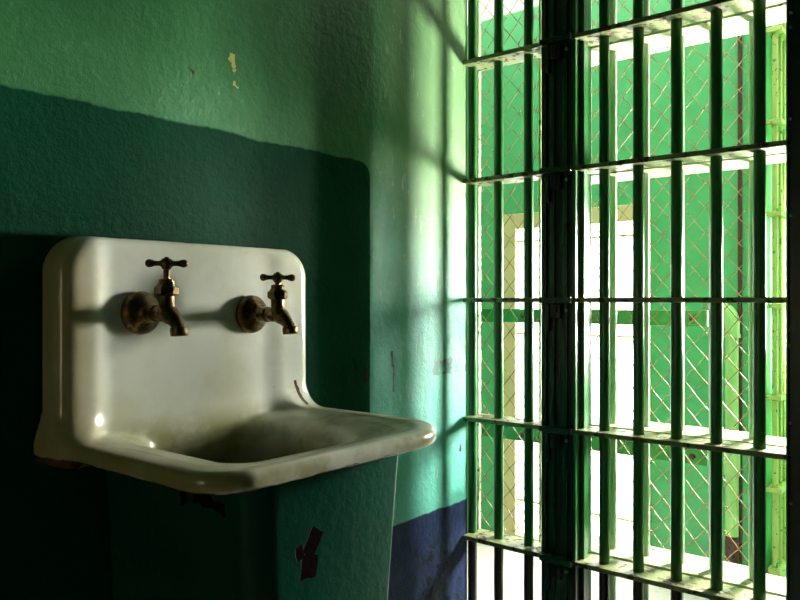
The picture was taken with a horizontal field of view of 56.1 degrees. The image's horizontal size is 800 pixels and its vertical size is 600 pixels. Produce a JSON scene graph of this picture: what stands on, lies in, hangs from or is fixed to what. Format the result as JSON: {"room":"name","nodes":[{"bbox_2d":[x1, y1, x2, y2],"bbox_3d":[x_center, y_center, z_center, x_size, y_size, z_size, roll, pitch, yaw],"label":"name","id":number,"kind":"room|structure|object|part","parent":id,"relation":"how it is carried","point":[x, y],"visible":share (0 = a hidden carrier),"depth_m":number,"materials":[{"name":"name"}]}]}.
{"room":"prison interior","nodes":[
{"label":"prison interior","id":0,"kind":"room"},
{"bbox_2d":[0,0,466,599],"bbox_3d":[-0.826,-0.345,0.855,0.160,2.750,2.985,0,0,39],"label":"wall","id":1,"kind":"structure","parent":0,"point":[331,134],"depth_m":1.43,"materials":[{"name":"paint"}]},
{"bbox_2d":[467,540,708,599],"bbox_3d":[0.119,1.080,1.256,5.000,0.100,5.100,0,0,39],"label":"floor","id":2,"kind":"structure","parent":0,"point":[513,562],"depth_m":2.73,"materials":[{"name":"concrete"}]},
{"bbox_2d":[33,235,435,599],"bbox_3d":[-0.211,0.467,1.157,0.410,1.126,0.515,0,0,39],"label":"sink","id":3,"kind":"object","parent":2,"relation":"on","point":[174,370],"visible":1,"depth_m":1.12,"materials":[{"name":"white ceramic"}]},
{"bbox_3d":[-0.354,0.019,1.121,0.097,0.058,0.033,0,0,39],"label":"spout","id":4,"kind":"part","parent":3,"relation":"part of","materials":[{"name":"gold metal"}]},
{"bbox_3d":[-0.347,-0.040,1.116,0.009,0.024,0.009,0,0,39],"label":"stem","id":5,"kind":"part","parent":3,"relation":"part of","materials":[{"name":"gold metal"}]},
{"bbox_3d":[-0.347,-0.055,1.116,0.061,0.018,0.015,0,0,-9],"label":"handle","id":6,"kind":"part","parent":3,"relation":"part of","materials":[{"name":"gold metal"}]},
{"bbox_3d":[-0.216,0.024,1.291,0.097,0.058,0.033,0,0,39],"label":"spout","id":7,"kind":"part","parent":3,"relation":"part of","materials":[{"name":"gold metal"}]},
{"bbox_3d":[-0.210,-0.039,1.285,0.061,0.018,0.015,0,0,-24],"label":"handle","id":8,"kind":"part","parent":3,"relation":"part of","materials":[{"name":"gold metal"}]},
{"bbox_2d":[463,0,785,599],"bbox_3d":[0.504,-0.270,1.720,0.833,2.600,0.106,0,0,39],"label":"bars","id":9,"kind":"object","parent":2,"relation":"in","point":[566,36],"visible":1,"depth_m":1.76,"materials":[{"name":"green paint"}]},
{"bbox_3d":[0.212,-0.477,2.018,0.006,2.185,0.012,0,0,39],"label":"frame","id":10,"kind":"part","parent":9,"relation":"part of","materials":[{"name":"beige paint"}]},
{"bbox_3d":[0.357,-0.477,1.900,0.006,2.185,0.012,0,0,39],"label":"frame","id":11,"kind":"part","parent":9,"relation":"part of","materials":[{"name":"beige paint"}]},
{"bbox_2d":[467,0,771,573],"bbox_3d":[0.503,-0.345,3.566,2.382,2.750,0.670,0,0,39],"label":"wall","id":12,"kind":"structure","parent":0,"point":[693,232],"depth_m":2.75,"materials":[{"name":"paint"}]},
{"bbox_2d":[503,203,650,545],"bbox_3d":[0.696,0.335,2.997,0.630,1.390,0.060,0,0,39],"label":"window","id":13,"kind":"structure","parent":12,"relation":"in","point":[623,271],"depth_m":3.09,"materials":[{"name":"white glass"}]},
{"bbox_2d":[723,303,740,563],"bbox_3d":[1.129,0.518,2.575,0.056,1.024,0.079,0,0,-32],"label":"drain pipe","id":14,"kind":"object","parent":12,"relation":"attached to","point":[729,318],"visible":0.71,"depth_m":2.54,"materials":[{"name":"green metal"}]},
{"bbox_2d":[738,35,741,564],"bbox_3d":[1.169,-0.080,2.578,0.015,2.220,0.015,0,0,39],"label":"conduit","id":15,"kind":"object","parent":12,"relation":"attached to","point":[740,39],"visible":0.57,"depth_m":2.57,"materials":[{"name":"green metal"}]},
{"bbox_3d":[1.648,-0.345,0.799,1.750,2.750,0.120,0,0,39],"label":"wall","id":16,"kind":"structure","parent":0,"visible":0},
{"bbox_2d":[591,0,785,599],"bbox_3d":[0.668,-0.270,1.737,0.580,2.560,0.129,0,0,39],"label":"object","id":17,"kind":"structure","parent":16,"relation":"in","point":[741,23],"depth_m":1.78,"materials":[{"name":"beige paint"}]},
{"bbox_2d":[467,309,707,325],"bbox_3d":[0.428,0.047,1.969,0.680,0.044,0.196,0,0,39],"label":"bar","id":18,"kind":"object","parent":17,"relation":"attached to","point":[662,317],"visible":0.41,"depth_m":1.95,"materials":[{"name":"green paint"}]},
{"bbox_2d":[467,423,707,465],"bbox_3d":[0.428,0.387,1.969,0.680,0.044,0.196,0,0,39],"label":"bar","id":19,"kind":"object","parent":17,"relation":"attached to","point":[694,455],"visible":0.38,"depth_m":1.95,"materials":[{"name":"green paint"}]},
{"bbox_3d":[0.640,0.615,1.829,0.419,0.012,0.022,0,0,39],"label":"frame","id":20,"kind":"part","parent":17,"relation":"part of","materials":[{"name":"beige paint"}]},
{"bbox_3d":[0.640,0.307,1.829,0.419,0.012,0.022,0,0,39],"label":"frame","id":21,"kind":"part","parent":17,"relation":"part of","materials":[{"name":"beige paint"}]},
{"bbox_3d":[0.640,-0.307,1.829,0.419,0.012,0.022,0,0,39],"label":"frame","id":22,"kind":"part","parent":17,"relation":"part of","materials":[{"name":"beige paint"}]},
{"bbox_3d":[0.640,-0.615,1.829,0.419,0.012,0.022,0,0,39],"label":"frame","id":23,"kind":"part","parent":17,"relation":"part of","materials":[{"name":"beige paint"}]},
{"bbox_2d":[786,0,799,599],"bbox_3d":[0.889,-0.270,1.444,0.232,2.600,0.158,0,0,39],"label":"door frame","id":24,"kind":"structure","parent":16,"relation":"attached to","point":[792,6],"depth_m":1.45,"materials":[{"name":"black paint"}]},
{"bbox_3d":[2.501,-0.345,2.458,2.518,2.750,0.130,0,0,39],"label":"wall","id":25,"kind":"structure","parent":0,"visible":0},
{"bbox_2d":[766,22,785,577],"bbox_3d":[1.461,-0.240,2.777,0.048,2.460,0.628,0,0,39],"label":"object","id":26,"kind":"object","parent":25,"relation":"attached to","point":[777,32],"visible":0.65,"depth_m":2.57,"materials":[{"name":"yellow paint"}]},
{"bbox_3d":[1.461,0.950,2.777,0.040,0.080,0.628,0,0,39],"label":"rail","id":27,"kind":"part","parent":26,"relation":"part of","materials":[{"name":"green metal"}]}
]}

